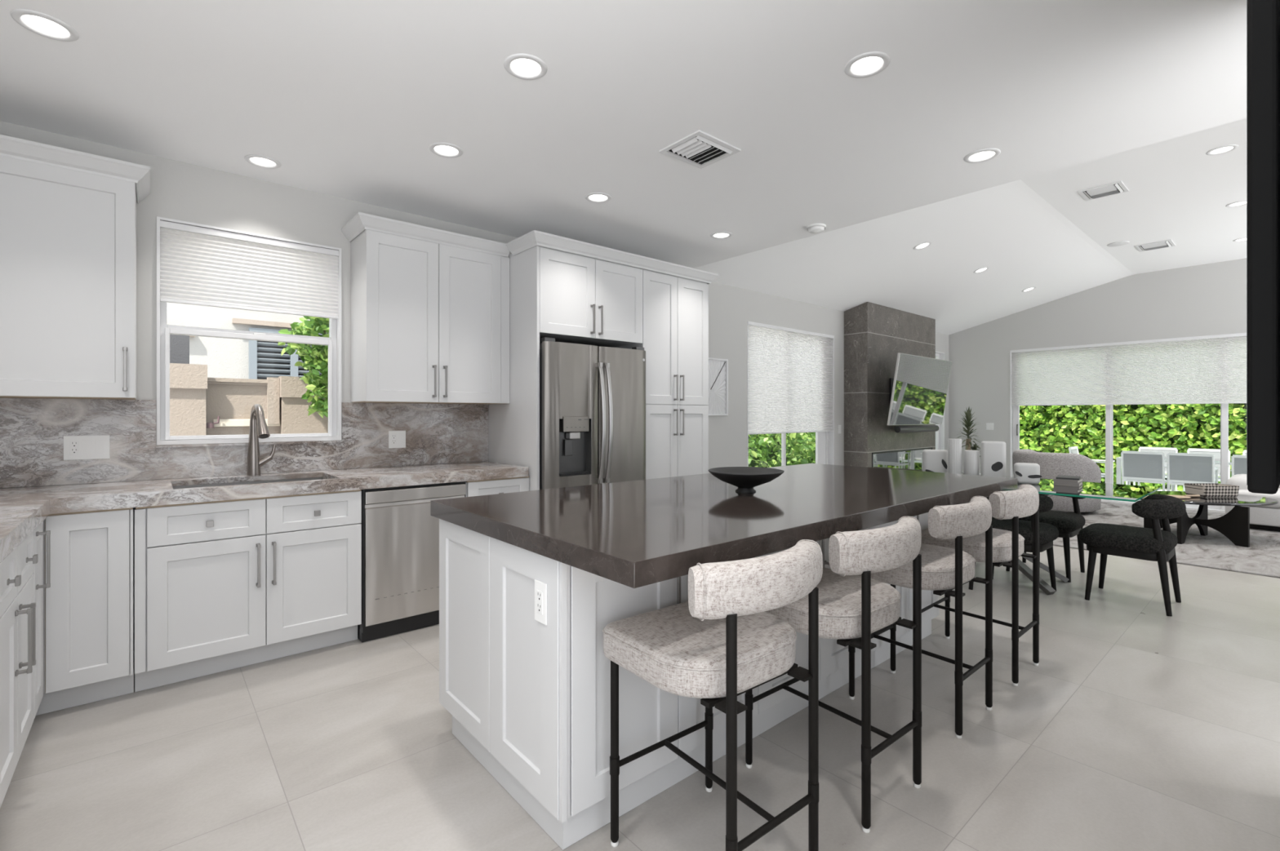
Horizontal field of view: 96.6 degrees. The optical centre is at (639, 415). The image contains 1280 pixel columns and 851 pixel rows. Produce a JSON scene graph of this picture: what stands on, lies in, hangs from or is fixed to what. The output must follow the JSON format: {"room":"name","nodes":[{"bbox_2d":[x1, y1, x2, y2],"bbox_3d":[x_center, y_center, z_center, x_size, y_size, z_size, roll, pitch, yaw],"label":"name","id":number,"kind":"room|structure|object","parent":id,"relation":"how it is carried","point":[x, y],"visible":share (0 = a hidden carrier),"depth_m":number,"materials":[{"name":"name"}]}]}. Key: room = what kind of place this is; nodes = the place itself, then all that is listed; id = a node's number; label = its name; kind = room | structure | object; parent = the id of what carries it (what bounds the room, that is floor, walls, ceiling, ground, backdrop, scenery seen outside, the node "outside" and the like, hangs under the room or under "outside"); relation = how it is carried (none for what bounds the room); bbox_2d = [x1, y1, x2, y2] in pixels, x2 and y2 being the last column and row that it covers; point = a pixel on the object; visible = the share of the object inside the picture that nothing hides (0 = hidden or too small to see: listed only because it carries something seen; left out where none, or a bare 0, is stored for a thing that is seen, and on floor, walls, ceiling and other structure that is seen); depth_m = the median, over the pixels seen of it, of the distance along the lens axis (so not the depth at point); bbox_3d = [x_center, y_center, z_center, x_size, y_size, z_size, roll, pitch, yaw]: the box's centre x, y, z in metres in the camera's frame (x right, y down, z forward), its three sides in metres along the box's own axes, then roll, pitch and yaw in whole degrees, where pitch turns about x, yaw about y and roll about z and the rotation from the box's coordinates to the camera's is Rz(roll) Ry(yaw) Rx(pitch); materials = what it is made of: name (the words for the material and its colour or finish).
{"room":"kitchen","nodes":[
{"label":"kitchen","id":0,"kind":"room"},
{"bbox_2d":[0,120,948,488],"bbox_3d":[0.956,-0.065,6.317,12.020,2.690,0.200,0,0,-41],"label":"wall","id":1,"kind":"structure","parent":0,"point":[181,191],"depth_m":3.61,"materials":[{"name":"grey paint"}]},
{"bbox_2d":[0,134,150,399],"bbox_3d":[-2.886,-0.647,2.619,0.966,1.130,0.402,0,0,-41],"label":"upper cabinet","id":2,"kind":"object","parent":1,"relation":"attached to","point":[68,217],"visible":1,"depth_m":2.63,"materials":[{"name":"grey paint"}]},
{"bbox_2d":[0,398,488,488],"bbox_3d":[-2.266,0.134,3.399,2.924,0.431,0.030,0,0,-41],"label":"backsplash","id":3,"kind":"structure","parent":1,"relation":"attached to","point":[33,431],"depth_m":3.17,"materials":[{"name":"stone"}]},
{"bbox_2d":[63,435,110,460],"bbox_3d":[-2.823,0.165,2.912,0.170,0.122,0.008,0,0,-41],"label":"wall outlet","id":4,"kind":"object","parent":3,"relation":"attached to","point":[75,447],"visible":1,"depth_m":2.91,"materials":[{"name":"white plastic"}]},
{"bbox_2d":[69,440,79,454],"bbox_3d":[-2.856,0.165,2.880,0.033,0.068,0.003,0,0,-41],"label":"receptacle","id":5,"kind":"object","parent":4,"relation":"attached to","point":[73,445],"depth_m":2.88,"materials":[{"name":"white plastic"}]},
{"bbox_2d":[388,431,405,448],"bbox_3d":[-1.663,0.166,3.908,0.112,0.118,0.008,0,0,-41],"label":"wall outlet","id":6,"kind":"object","parent":3,"relation":"attached to","point":[397,439],"visible":1,"depth_m":3.91,"materials":[{"name":"white plastic"}]},
{"bbox_2d":[156,216,341,444],"bbox_3d":[-2.321,-0.459,3.443,0.913,1.241,0.132,0,0,-41],"label":"window","id":7,"kind":"structure","parent":1,"relation":"in","point":[164,331],"depth_m":3.35,"materials":[{"name":"white"}]},
{"bbox_2d":[160,220,338,319],"bbox_3d":[-2.296,-0.845,3.415,0.891,0.439,0.038,0,0,-41],"label":"window shade","id":8,"kind":"object","parent":7,"relation":"attached to","point":[199,266],"visible":0.92,"depth_m":3.38,"materials":[{"name":"fabric"}]},
{"bbox_2d":[341,212,510,404],"bbox_3d":[-1.421,-0.646,3.877,1.018,1.126,0.402,0,0,-41],"label":"upper cabinet","id":9,"kind":"object","parent":1,"relation":"attached to","point":[430,306],"visible":1,"depth_m":3.71,"materials":[{"name":"grey paint"}]},
{"bbox_2d":[708,357,728,415],"bbox_3d":[0.709,-0.297,5.940,0.615,0.605,0.048,0,0,-41],"label":"relief","id":10,"kind":"object","parent":1,"relation":"attached to","point":[717,367],"visible":0.52,"depth_m":6.04,"materials":[{"name":"white"}]},
{"bbox_2d":[747,321,834,466],"bbox_3d":[1.836,-0.062,7.050,1.807,1.985,0.174,0,0,-41],"label":"window","id":11,"kind":"structure","parent":1,"relation":"in","point":[824,441],"depth_m":7.56,"materials":[{"name":"white"}]},
{"bbox_2d":[747,321,834,435],"bbox_3d":[1.883,-0.416,6.995,1.789,1.268,0.038,0,0,-41],"label":"window shade","id":12,"kind":"object","parent":11,"relation":"attached to","point":[790,371],"visible":1,"depth_m":6.93,"materials":[{"name":"fabric"}]},
{"bbox_2d":[935,351,944,449],"bbox_3d":[4.864,-0.075,9.651,0.961,2.010,0.174,0,0,-41],"label":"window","id":13,"kind":"structure","parent":1,"relation":"in","point":[940,434],"depth_m":9.92,"materials":[{"name":"white"}]},
{"bbox_2d":[0,0,1246,334],"bbox_3d":[2.342,-1.790,3.244,14.120,0.760,6.670,0,0,-41],"label":"ceiling","id":14,"kind":"structure","parent":0,"point":[351,98],"depth_m":2.72,"materials":[{"name":"white paint"}]},
{"bbox_2d":[10,8,79,41],"bbox_3d":[-2.151,-1.414,2.064,0.173,0.020,0.173,0,0,-41],"label":"recessed light","id":15,"kind":"object","parent":14,"relation":"in","point":[45,25],"visible":1,"depth_m":2.06,"materials":[{"name":"white plastic"}]},
{"bbox_2d":[244,154,281,168],"bbox_3d":[-2.095,-1.414,3.170,0.173,0.020,0.173,0,0,-41],"label":"recessed light","id":16,"kind":"object","parent":14,"relation":"in","point":[264,162],"visible":0.99,"depth_m":3.16,"materials":[{"name":"white plastic"}]},
{"bbox_2d":[429,142,463,157],"bbox_3d":[-1.030,-1.414,3.032,0.173,0.020,0.173,0,0,-41],"label":"recessed light","id":17,"kind":"object","parent":14,"relation":"in","point":[442,149],"visible":0.99,"depth_m":3.03,"materials":[{"name":"white plastic"}]},
{"bbox_2d":[503,53,546,79],"bbox_3d":[-0.463,-1.414,2.309,0.173,0.020,0.173,0,0,-41],"label":"recessed light","id":18,"kind":"object","parent":14,"relation":"in","point":[526,66],"visible":1,"depth_m":2.30,"materials":[{"name":"white plastic"}]},
{"bbox_2d":[584,192,611,203],"bbox_3d":[-0.271,-1.414,3.693,0.173,0.020,0.173,0,0,-41],"label":"recessed light","id":19,"kind":"object","parent":14,"relation":"in","point":[597,197],"visible":1,"depth_m":3.69,"materials":[{"name":"white plastic"}]},
{"bbox_2d":[658,129,741,168],"bbox_3d":[0.319,-1.400,3.031,0.323,0.018,0.293,0,0,-41],"label":"ceiling vent","id":20,"kind":"object","parent":14,"relation":"in","point":[700,149],"visible":1,"depth_m":3.01,"materials":[{"name":"white metal"}]},
{"bbox_2d":[710,231,732,239],"bbox_3d":[0.636,-1.414,4.462,0.173,0.020,0.173,0,0,-41],"label":"recessed light","id":21,"kind":"object","parent":14,"relation":"in","point":[718,235],"visible":0.99,"depth_m":4.46,"materials":[{"name":"white"}]},
{"bbox_2d":[806,223,826,234],"bbox_3d":[1.317,-1.386,4.261,0.140,0.046,0.140,0,0,-41],"label":"smoke detector","id":22,"kind":"object","parent":14,"relation":"attached to","point":[815,228],"visible":1,"depth_m":4.22,"materials":[{"name":"white plastic"}]},
{"bbox_2d":[844,51,890,78],"bbox_3d":[0.914,-1.414,2.296,0.173,0.020,0.173,0,0,-41],"label":"recessed light","id":23,"kind":"object","parent":14,"relation":"in","point":[867,64],"visible":1,"depth_m":2.29,"materials":[{"name":"white plastic"}]},
{"bbox_2d":[913,241,931,249],"bbox_3d":[2.946,-1.770,5.945,0.168,0.051,0.172,0,0,45],"label":"recessed light","id":24,"kind":"object","parent":14,"relation":"in","point":[922,246],"visible":1,"depth_m":5.94,"materials":[{"name":"white"}]},
{"bbox_2d":[963,148,1000,163],"bbox_3d":[1.857,-1.414,3.097,0.173,0.020,0.173,0,0,-41],"label":"recessed light","id":25,"kind":"object","parent":14,"relation":"in","point":[985,154],"visible":0.99,"depth_m":3.09,"materials":[{"name":"white plastic"}]},
{"bbox_2d":[1077,181,1128,200],"bbox_3d":[4.149,-2.000,5.108,0.330,0.018,0.305,0,0,-41],"label":"ceiling vent","id":26,"kind":"object","parent":14,"relation":"in","point":[1116,188],"visible":1,"depth_m":5.08,"materials":[{"name":"white metal"}]},
{"bbox_2d":[1134,239,1175,252],"bbox_3d":[6.098,-2.000,6.752,0.350,0.018,0.320,0,0,-41],"label":"ceiling vent","id":27,"kind":"object","parent":14,"relation":"in","point":[1167,243],"visible":1,"depth_m":6.72,"materials":[{"name":"white metal"}]},
{"bbox_2d":[1205,144,1238,155],"bbox_3d":[4.408,-2.014,4.320,0.173,0.020,0.173,0,0,-41],"label":"recessed light","id":28,"kind":"object","parent":14,"relation":"in","point":[1226,148],"visible":1,"depth_m":4.31,"materials":[{"name":"white plastic"}]},
{"bbox_2d":[1226,200,1246,207],"bbox_3d":[5.687,-2.014,5.417,0.173,0.020,0.173,0,0,-41],"label":"recessed light","id":29,"kind":"object","parent":14,"relation":"in","point":[1241,202],"visible":0.84,"depth_m":5.43,"materials":[{"name":"white plastic"}]},
{"bbox_2d":[0,502,1279,850],"bbox_3d":[2.902,1.340,3.988,11.940,0.120,6.270,0,0,-41],"label":"floor","id":30,"kind":"structure","parent":0,"point":[1135,726],"depth_m":2.14,"materials":[{"name":"tile"}]},
{"bbox_2d":[0,530,38,808],"bbox_3d":[-2.309,0.852,1.719,0.666,0.854,0.714,0,0,-41],"label":"base cabinet","id":31,"kind":"object","parent":30,"relation":"on","point":[17,604],"visible":0.98,"depth_m":1.88,"materials":[{"name":"grey paint"}]},
{"bbox_2d":[32,521,50,718],"bbox_3d":[-2.635,0.853,2.099,0.666,0.853,0.279,0,0,-41],"label":"base cabinet","id":32,"kind":"object","parent":30,"relation":"on","point":[38,531],"visible":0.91,"depth_m":2.31,"materials":[{"name":"grey paint"}]},
{"bbox_2d":[35,507,134,715],"bbox_3d":[-2.829,0.847,2.510,0.907,0.864,0.636,0,0,-41],"label":"base cabinet","id":33,"kind":"object","parent":30,"relation":"on","point":[89,602],"visible":0.73,"depth_m":2.48,"materials":[{"name":"grey paint"}]},
{"bbox_2d":[134,489,361,692],"bbox_3d":[-2.109,0.847,3.103,0.951,0.864,0.674,0,0,-41],"label":"base cabinet","id":34,"kind":"object","parent":30,"relation":"on","point":[224,585],"visible":1,"depth_m":2.84,"materials":[{"name":"grey paint"}]},
{"bbox_2d":[357,481,466,642],"bbox_3d":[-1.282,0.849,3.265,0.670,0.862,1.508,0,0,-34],"label":"dishwasher","id":35,"kind":"object","parent":30,"relation":"on","point":[400,536],"visible":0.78,"depth_m":3.32,"materials":[{"name":"silver metal"}]},
{"bbox_2d":[465,475,528,497],"bbox_3d":[-1.113,0.847,3.958,0.445,0.864,0.674,0,0,-41],"label":"base cabinet","id":36,"kind":"object","parent":30,"relation":"on","point":[503,486],"visible":0.05,"depth_m":3.72,"materials":[{"name":"white paint"}]},
{"bbox_2d":[539,337,645,489],"bbox_3d":[-0.497,0.372,4.322,0.898,1.785,0.854,0,0,-41],"label":"refrigerator","id":37,"kind":"object","parent":30,"relation":"on","point":[593,398],"visible":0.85,"depth_m":4.01,"materials":[{"name":"grey metal"}]},
{"bbox_2d":[488,230,718,491],"bbox_3d":[-0.265,0.035,4.612,1.801,2.489,0.792,0,0,-41],"label":"tall cabinet","id":38,"kind":"object","parent":30,"relation":"on","point":[564,290],"visible":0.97,"depth_m":4.03,"materials":[{"name":"grey paint"}]},
{"bbox_2d":[613,268,708,479],"bbox_3d":[0.084,0.062,4.927,0.748,2.434,0.764,0,0,-41],"label":"pantry cabinet","id":39,"kind":"object","parent":30,"relation":"on","point":[675,309],"visible":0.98,"depth_m":4.65,"materials":[{"name":"grey paint"}]},
{"bbox_2d":[439,512,939,850],"bbox_3d":[0.599,0.845,2.748,2.710,0.868,1.190,0,0,-41],"label":"kitchen island","id":40,"kind":"object","parent":30,"relation":"on","point":[528,699],"visible":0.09,"depth_m":1.86,"materials":[{"name":"grey paint"}]},
{"bbox_2d":[534,579,546,625],"bbox_3d":[-0.298,0.560,1.708,0.008,0.122,0.066,0,0,-41],"label":"wall outlet","id":41,"kind":"object","parent":40,"relation":"attached to","point":[540,588],"visible":1,"depth_m":1.70,"materials":[{"name":"white plastic"}]},
{"bbox_2d":[536,590,542,615],"bbox_3d":[-0.300,0.560,1.706,0.003,0.068,0.033,0,0,-41],"label":"receptacle","id":42,"kind":"object","parent":41,"relation":"attached to","point":[539,593],"depth_m":1.71,"materials":[{"name":"white plastic"}]},
{"bbox_2d":[430,463,1017,588],"bbox_3d":[0.615,0.379,2.736,2.766,0.062,1.290,0,0,-41],"label":"island countertop","id":43,"kind":"structure","parent":40,"relation":"on","point":[632,534],"depth_m":2.05,"materials":[{"name":"stone"}]},
{"bbox_2d":[708,466,784,493],"bbox_3d":[0.481,0.299,2.603,0.360,0.096,0.345,0,0,-41],"label":"footed bowl","id":44,"kind":"object","parent":43,"relation":"on","point":[745,478],"visible":1,"depth_m":2.54,"materials":[{"name":"black ceramic"}]},
{"bbox_2d":[602,539,822,850],"bbox_3d":[0.219,0.821,1.645,0.508,0.918,0.505,0,0,-38],"label":"counter stool","id":45,"kind":"object","parent":30,"relation":"on","point":[716,646],"visible":1,"depth_m":1.51,"materials":[{"name":"fabric"}]},
{"bbox_2d":[745,516,921,833],"bbox_3d":[0.692,0.821,2.025,0.508,0.918,0.505,0,0,-39],"label":"counter stool","id":46,"kind":"object","parent":30,"relation":"on","point":[853,607],"visible":0.73,"depth_m":1.84,"materials":[{"name":"fabric"}]},
{"bbox_2d":[844,302,935,467],"bbox_3d":[3.679,-0.105,8.302,2.116,2.770,0.334,0,0,-41],"label":"chimney breast","id":47,"kind":"object","parent":30,"relation":"on","point":[874,335],"visible":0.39,"depth_m":7.70,"materials":[{"name":"tile"}]},
{"bbox_2d":[871,447,933,470],"bbox_3d":[3.708,0.723,8.277,1.888,0.453,0.271,0,0,-41],"label":"electric fireplace","id":48,"kind":"object","parent":47,"relation":"in","point":[912,459],"visible":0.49,"depth_m":8.11,"materials":[{"name":"black glass"}]},
{"bbox_2d":[894,425,938,433],"bbox_3d":[3.827,0.192,8.036,1.222,0.094,0.262,0,0,-41],"label":"soundbar","id":49,"kind":"object","parent":47,"relation":"attached to","point":[919,428],"visible":1,"depth_m":7.86,"materials":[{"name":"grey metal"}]},
{"bbox_2d":[887,352,951,425],"bbox_3d":[3.713,-0.324,7.807,1.655,0.911,0.459,0,0,-41],"label":"television","id":50,"kind":"object","parent":47,"relation":"attached to","point":[918,388],"visible":1,"depth_m":7.61,"materials":[{"name":"black glass"}]},
{"bbox_2d":[848,496,992,739],"bbox_3d":[1.252,0.821,2.533,0.508,0.918,0.505,0,0,-41],"label":"counter stool","id":51,"kind":"object","parent":30,"relation":"on","point":[944,570],"visible":0.87,"depth_m":2.35,"materials":[{"name":"fabric"}]},
{"bbox_2d":[955,408,984,474],"bbox_3d":[5.248,0.566,9.133,0.573,1.426,0.590,0,0,-41],"label":"yucca","id":52,"kind":"object","parent":30,"relation":"on","point":[968,423],"visible":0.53,"depth_m":9.10,"materials":[{"name":"green plant"}]},
{"bbox_2d":[921,484,1039,686],"bbox_3d":[1.761,0.821,2.969,0.508,0.918,0.505,0,0,-41],"label":"counter stool","id":53,"kind":"object","parent":30,"relation":"on","point":[1007,546],"visible":0.8,"depth_m":2.77,"materials":[{"name":"fabric"}]},
{"bbox_2d":[968,494,1058,591],"bbox_3d":[2.724,0.915,4.171,0.541,0.730,0.537,0,0,-41],"label":"dining chair","id":54,"kind":"object","parent":30,"relation":"on","point":[1048,533],"visible":0.29,"depth_m":4.01,"materials":[{"name":"black fabric"}]},
{"bbox_2d":[872,466,1160,595],"bbox_3d":[2.689,0.900,4.597,0.960,0.763,2.128,0,0,-41],"label":"dining table","id":55,"kind":"object","parent":30,"relation":"on","point":[1130,493],"visible":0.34,"depth_m":4.03,"materials":[{"name":"clear glass"}]},
{"bbox_2d":[922,449,947,473],"bbox_3d":[2.494,0.405,4.816,0.195,0.225,0.091,0,0,27],"label":"ceramic vase","id":56,"kind":"object","parent":55,"relation":"on","point":[933,460],"visible":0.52,"depth_m":4.78,"materials":[{"name":"grey ceramic"}]},
{"bbox_2d":[947,439,961,474],"bbox_3d":[2.579,0.356,4.672,0.100,0.323,0.099,0,0,-41],"label":"ribbed vase","id":57,"kind":"object","parent":55,"relation":"on","point":[954,446],"visible":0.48,"depth_m":4.63,"materials":[{"name":"grey ceramic"}]},
{"bbox_2d":[964,450,979,475],"bbox_3d":[2.683,0.402,4.612,0.109,0.232,0.108,0,0,-41],"label":"ribbed vase","id":58,"kind":"object","parent":55,"relation":"on","point":[971,458],"visible":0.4,"depth_m":4.57,"materials":[{"name":"white ceramic"}]},
{"bbox_2d":[980,441,1005,477],"bbox_3d":[2.789,0.362,4.503,0.170,0.310,0.071,0,0,29],"label":"ceramic vase","id":59,"kind":"object","parent":55,"relation":"on","point":[993,454],"visible":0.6,"depth_m":4.47,"materials":[{"name":"grey ceramic"}]},
{"bbox_2d":[1013,462,1041,484],"bbox_3d":[2.922,0.440,4.304,0.171,0.155,0.091,0,0,27],"label":"ceramic vase","id":60,"kind":"object","parent":55,"relation":"on","point":[1025,473],"visible":0.88,"depth_m":4.27,"materials":[{"name":"white ceramic"}]},
{"bbox_2d":[1053,481,1083,487],"bbox_3d":[3.180,0.505,4.233,0.150,0.024,0.220,0,0,44],"label":"book","id":61,"kind":"object","parent":55,"relation":"on","point":[1064,484],"visible":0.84,"depth_m":4.16,"materials":[{"name":"grey paper"}]},
{"bbox_2d":[1053,478,1083,483],"bbox_3d":[3.180,0.481,4.233,0.210,0.022,0.144,0,0,-44],"label":"book","id":62,"kind":"object","parent":61,"relation":"on","point":[1055,480],"visible":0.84,"depth_m":4.17,"materials":[{"name":"grey paper"}]},
{"bbox_2d":[1056,475,1080,480],"bbox_3d":[3.180,0.464,4.233,0.136,0.012,0.200,0,0,40],"label":"book","id":63,"kind":"object","parent":62,"relation":"on","point":[1059,477],"visible":1,"depth_m":4.18,"materials":[{"name":"grey paper"}]},
{"bbox_2d":[1005,495,1085,582],"bbox_3d":[3.308,0.915,4.660,0.541,0.730,0.537,0,0,-41],"label":"dining chair","id":64,"kind":"object","parent":30,"relation":"on","point":[1068,525],"visible":0.36,"depth_m":4.44,"materials":[{"name":"black fabric"}]},
{"bbox_2d":[1078,493,1186,616],"bbox_3d":[3.388,0.915,3.929,0.537,0.730,0.541,0,0,-41],"label":"dining chair","id":65,"kind":"object","parent":30,"relation":"on","point":[1154,544],"visible":1,"depth_m":3.77,"materials":[{"name":"black fabric"}]},
{"bbox_2d":[1053,502,1279,578],"bbox_3d":[6.247,1.273,5.957,3.800,0.014,3.560,0,0,-41],"label":"area rug","id":66,"kind":"object","parent":30,"relation":"on","point":[1215,550],"visible":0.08,"depth_m":5.50,"materials":[{"name":"grey carpet"}]},
{"bbox_2d":[1012,448,1101,514],"bbox_3d":[5.554,0.872,7.618,0.964,0.783,1.026,0,0,1],"label":"barrel chair","id":67,"kind":"object","parent":66,"relation":"on","point":[1051,465],"visible":0.39,"depth_m":7.21,"materials":[{"name":"grey fabric"}]},
{"bbox_2d":[1140,491,1278,547],"bbox_3d":[5.858,1.060,5.971,1.299,0.410,0.972,0,0,-16],"label":"coffee table","id":68,"kind":"object","parent":66,"relation":"on","point":[1234,525],"visible":0.53,"depth_m":5.64,"materials":[{"name":"black wood"}]},
{"bbox_2d":[1142,494,1199,498],"bbox_3d":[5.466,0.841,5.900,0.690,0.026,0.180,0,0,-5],"label":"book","id":69,"kind":"object","parent":68,"relation":"on","point":[1185,496],"visible":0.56,"depth_m":5.91,"materials":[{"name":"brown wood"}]},
{"bbox_2d":[1184,483,1239,497],"bbox_3d":[6.032,0.794,6.023,0.380,0.119,0.240,0,0,-1],"label":"woven basket","id":70,"kind":"object","parent":68,"relation":"on","point":[1203,490],"visible":0.94,"depth_m":5.91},
{"bbox_2d":[1225,474,1279,531],"bbox_3d":[7.734,0.912,5.883,1.000,0.704,2.350,0,0,-41],"label":"sofa","id":71,"kind":"object","parent":66,"relation":"on","point":[1267,517],"visible":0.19,"depth_m":6.25,"materials":[{"name":"grey fabric"}]},
{"bbox_3d":[-1.681,0.852,0.987,0.666,0.854,1.208,0,0,-41],"label":"base cabinet","id":72,"kind":"object","parent":30,"relation":"on","visible":0},
{"bbox_2d":[0,461,528,563],"bbox_3d":[-1.342,0.382,2.308,2.905,0.064,2.850,0,0,-41],"label":"countertop","id":73,"kind":"structure","parent":72,"relation":"on","point":[22,509],"depth_m":2.82,"materials":[{"name":"stone"}]},
{"bbox_2d":[172,477,322,488],"bbox_3d":[-2.075,0.470,3.094,0.730,0.180,0.437,0,0,-41],"label":"sink","id":74,"kind":"object","parent":73,"relation":"in","point":[312,478],"visible":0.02,"depth_m":3.23,"materials":[{"name":"silver metal"}]},
{"bbox_2d":[246,404,275,475],"bbox_3d":[-2.155,0.143,3.269,0.143,0.413,0.269,0,0,-41],"label":"kitchen faucet","id":75,"kind":"object","parent":73,"relation":"on","point":[259,428],"visible":1,"depth_m":3.30,"materials":[{"name":"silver metal"}]},
{"bbox_2d":[948,258,1246,476],"bbox_3d":[7.612,-0.366,7.636,0.200,3.293,6.470,0,0,-41],"label":"wall","id":76,"kind":"structure","parent":0,"point":[1208,299],"depth_m":8.51,"materials":[{"name":"grey paint"}]},
{"bbox_2d":[1009,333,1244,513],"bbox_3d":[7.639,0.112,7.566,0.170,2.337,4.728,0,0,-41],"label":"door","id":77,"kind":"structure","parent":76,"relation":"in","point":[1014,410],"depth_m":8.39,"materials":[{"name":"white"}]},
{"bbox_2d":[1010,333,1246,405],"bbox_3d":[7.590,-0.601,7.525,0.038,0.897,4.705,0,0,-41],"label":"window shade","id":78,"kind":"object","parent":76,"relation":"attached to","point":[1203,370],"visible":1,"depth_m":8.13,"materials":[{"name":"fabric"}]},
{"bbox_3d":[1.590,-0.065,1.272,1.730,2.690,0.138,0,0,-41],"label":"wall","id":79,"kind":"structure","parent":0,"visible":0},
{"bbox_2d":[1246,0,1279,494],"bbox_3d":[1.443,-0.314,1.274,1.450,0.852,0.056,0,0,-41],"label":"television","id":80,"kind":"object","parent":79,"relation":"attached to","point":[1263,16],"visible":1,"depth_m":0.81,"materials":[{"name":"black"}]},
{"label":"outside","id":81,"kind":"structure","parent":0,"visible":0},
{"bbox_3d":[11.379,1.510,10.429,9.145,0.100,17.000,0,0,-41],"label":"ground","id":82,"kind":"structure","parent":81,"visible":0},
{"bbox_2d":[1068,446,1115,477],"bbox_3d":[8.004,1.017,10.112,0.534,0.884,0.555,0,0,-41],"label":"outdoor chair","id":83,"kind":"object","parent":82,"relation":"on","point":[1074,450],"visible":0.18,"depth_m":10.21,"materials":[{"name":"white"}]},
{"bbox_2d":[1019,403,1246,491],"bbox_3d":[11.161,-0.286,10.905,1.457,3.738,11.243,0,0,-41],"label":"hedge","id":84,"kind":"object","parent":82,"relation":"on","point":[1181,427],"visible":0.13,"depth_m":11.63,"materials":[{"name":"green plant"}]},
{"bbox_2d":[1120,450,1167,491],"bbox_3d":[8.147,1.017,9.197,0.555,0.884,0.534,0,0,-41],"label":"outdoor chair","id":85,"kind":"object","parent":82,"relation":"on","point":[1146,467],"visible":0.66,"depth_m":9.04,"materials":[{"name":"white"}]},
{"bbox_2d":[1133,447,1177,491],"bbox_3d":[9.027,1.017,9.991,0.555,0.884,0.534,0,0,-41],"label":"outdoor chair","id":86,"kind":"object","parent":82,"relation":"on","point":[1166,451],"visible":0.19,"depth_m":10.08,"materials":[{"name":"white"}]},
{"bbox_2d":[1115,457,1231,484],"bbox_3d":[9.105,1.083,8.945,0.830,0.753,2.410,0,0,-41],"label":"outdoor table","id":87,"kind":"object","parent":82,"relation":"on","point":[1118,459],"visible":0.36,"depth_m":9.56,"materials":[{"name":"white"}]},
{"bbox_2d":[1166,453,1218,491],"bbox_3d":[8.491,1.017,8.766,0.555,0.884,0.534,0,0,-41],"label":"outdoor chair","id":88,"kind":"object","parent":82,"relation":"on","point":[1182,468],"visible":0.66,"depth_m":8.62,"materials":[{"name":"white"}]},
{"bbox_2d":[1182,448,1230,491],"bbox_3d":[9.444,1.017,9.506,0.555,0.884,0.534,0,0,-41],"label":"outdoor chair","id":89,"kind":"object","parent":82,"relation":"on","point":[1216,453],"visible":0.21,"depth_m":9.60,"materials":[{"name":"white"}]},
{"bbox_2d":[1231,454,1246,476],"bbox_3d":[8.955,1.017,8.256,0.555,0.884,0.534,0,0,-41],"label":"outdoor chair","id":90,"kind":"object","parent":82,"relation":"on","point":[1238,463],"visible":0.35,"depth_m":8.23,"materials":[{"name":"white"}]},
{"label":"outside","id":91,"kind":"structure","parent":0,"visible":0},
{"bbox_3d":[-4.113,1.510,8.512,16.850,0.100,9.725,0,0,-41],"label":"ground","id":92,"kind":"structure","parent":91,"visible":0},
{"bbox_2d":[169,334,189,364],"bbox_3d":[-4.555,0.360,5.052,0.870,2.200,0.400,0,0,-41],"label":"block","id":93,"kind":"object","parent":92,"relation":"on","point":[179,344],"visible":0.07,"depth_m":5.14,"materials":[{"name":"grey paint"}]},
{"bbox_2d":[169,363,207,435],"bbox_3d":[-4.500,0.520,4.275,1.982,1.880,0.430,0,0,-41],"label":"wall pier","id":94,"kind":"structure","parent":92,"relation":"on","point":[188,382],"depth_m":4.70,"materials":[{"name":"beige paint"}]},
{"bbox_2d":[205,377,279,435],"bbox_3d":[-3.515,0.570,5.141,0.635,1.780,0.240,0,0,-41],"label":"wall","id":95,"kind":"structure","parent":92,"relation":"on","point":[226,398],"depth_m":5.00,"materials":[{"name":"beige paint"}]},
{"bbox_2d":[166,302,328,379],"bbox_3d":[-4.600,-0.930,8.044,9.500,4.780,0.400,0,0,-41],"label":"house","id":96,"kind":"structure","parent":92,"relation":"on","point":[229,358],"depth_m":7.38,"materials":[{"name":"grey paint"}]},
{"bbox_2d":[257,340,320,379],"bbox_3d":[-4.501,-0.525,7.986,1.455,1.070,0.013,0,0,-41],"label":"shutter","id":97,"kind":"object","parent":96,"relation":"hanging from","point":[259,345],"depth_m":7.62,"materials":[{"name":"black metal"}]},
{"bbox_2d":[266,376,328,434],"bbox_3d":[-2.647,0.555,5.693,1.800,1.810,0.148,0,0,-41],"label":"wall pier","id":98,"kind":"structure","parent":92,"relation":"on","point":[294,418],"depth_m":5.18,"materials":[{"name":"beige paint"}]},
{"bbox_2d":[205,416,279,428],"bbox_3d":[-3.477,0.060,5.015,0.543,0.101,0.096,0,0,-41],"label":"pipe","id":99,"kind":"object","parent":98,"relation":"attached to","point":[216,423],"visible":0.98,"depth_m":4.96,"materials":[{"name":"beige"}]},
{"bbox_2d":[277,315,328,417],"bbox_3d":[-2.741,0.141,5.045,0.831,2.641,0.570,0,0,-41],"label":"shrub","id":100,"kind":"object","parent":92,"relation":"on","point":[315,360],"visible":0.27,"depth_m":4.90,"materials":[{"name":"green plant"}]},
{"bbox_2d":[748,432,815,467],"bbox_3d":[1.995,0.799,9.997,2.410,1.859,2.413,0,0,-41],"label":"bush","id":101,"kind":"object","parent":92,"relation":"on","point":[764,450],"visible":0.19,"depth_m":9.28,"materials":[{"name":"green plant"}]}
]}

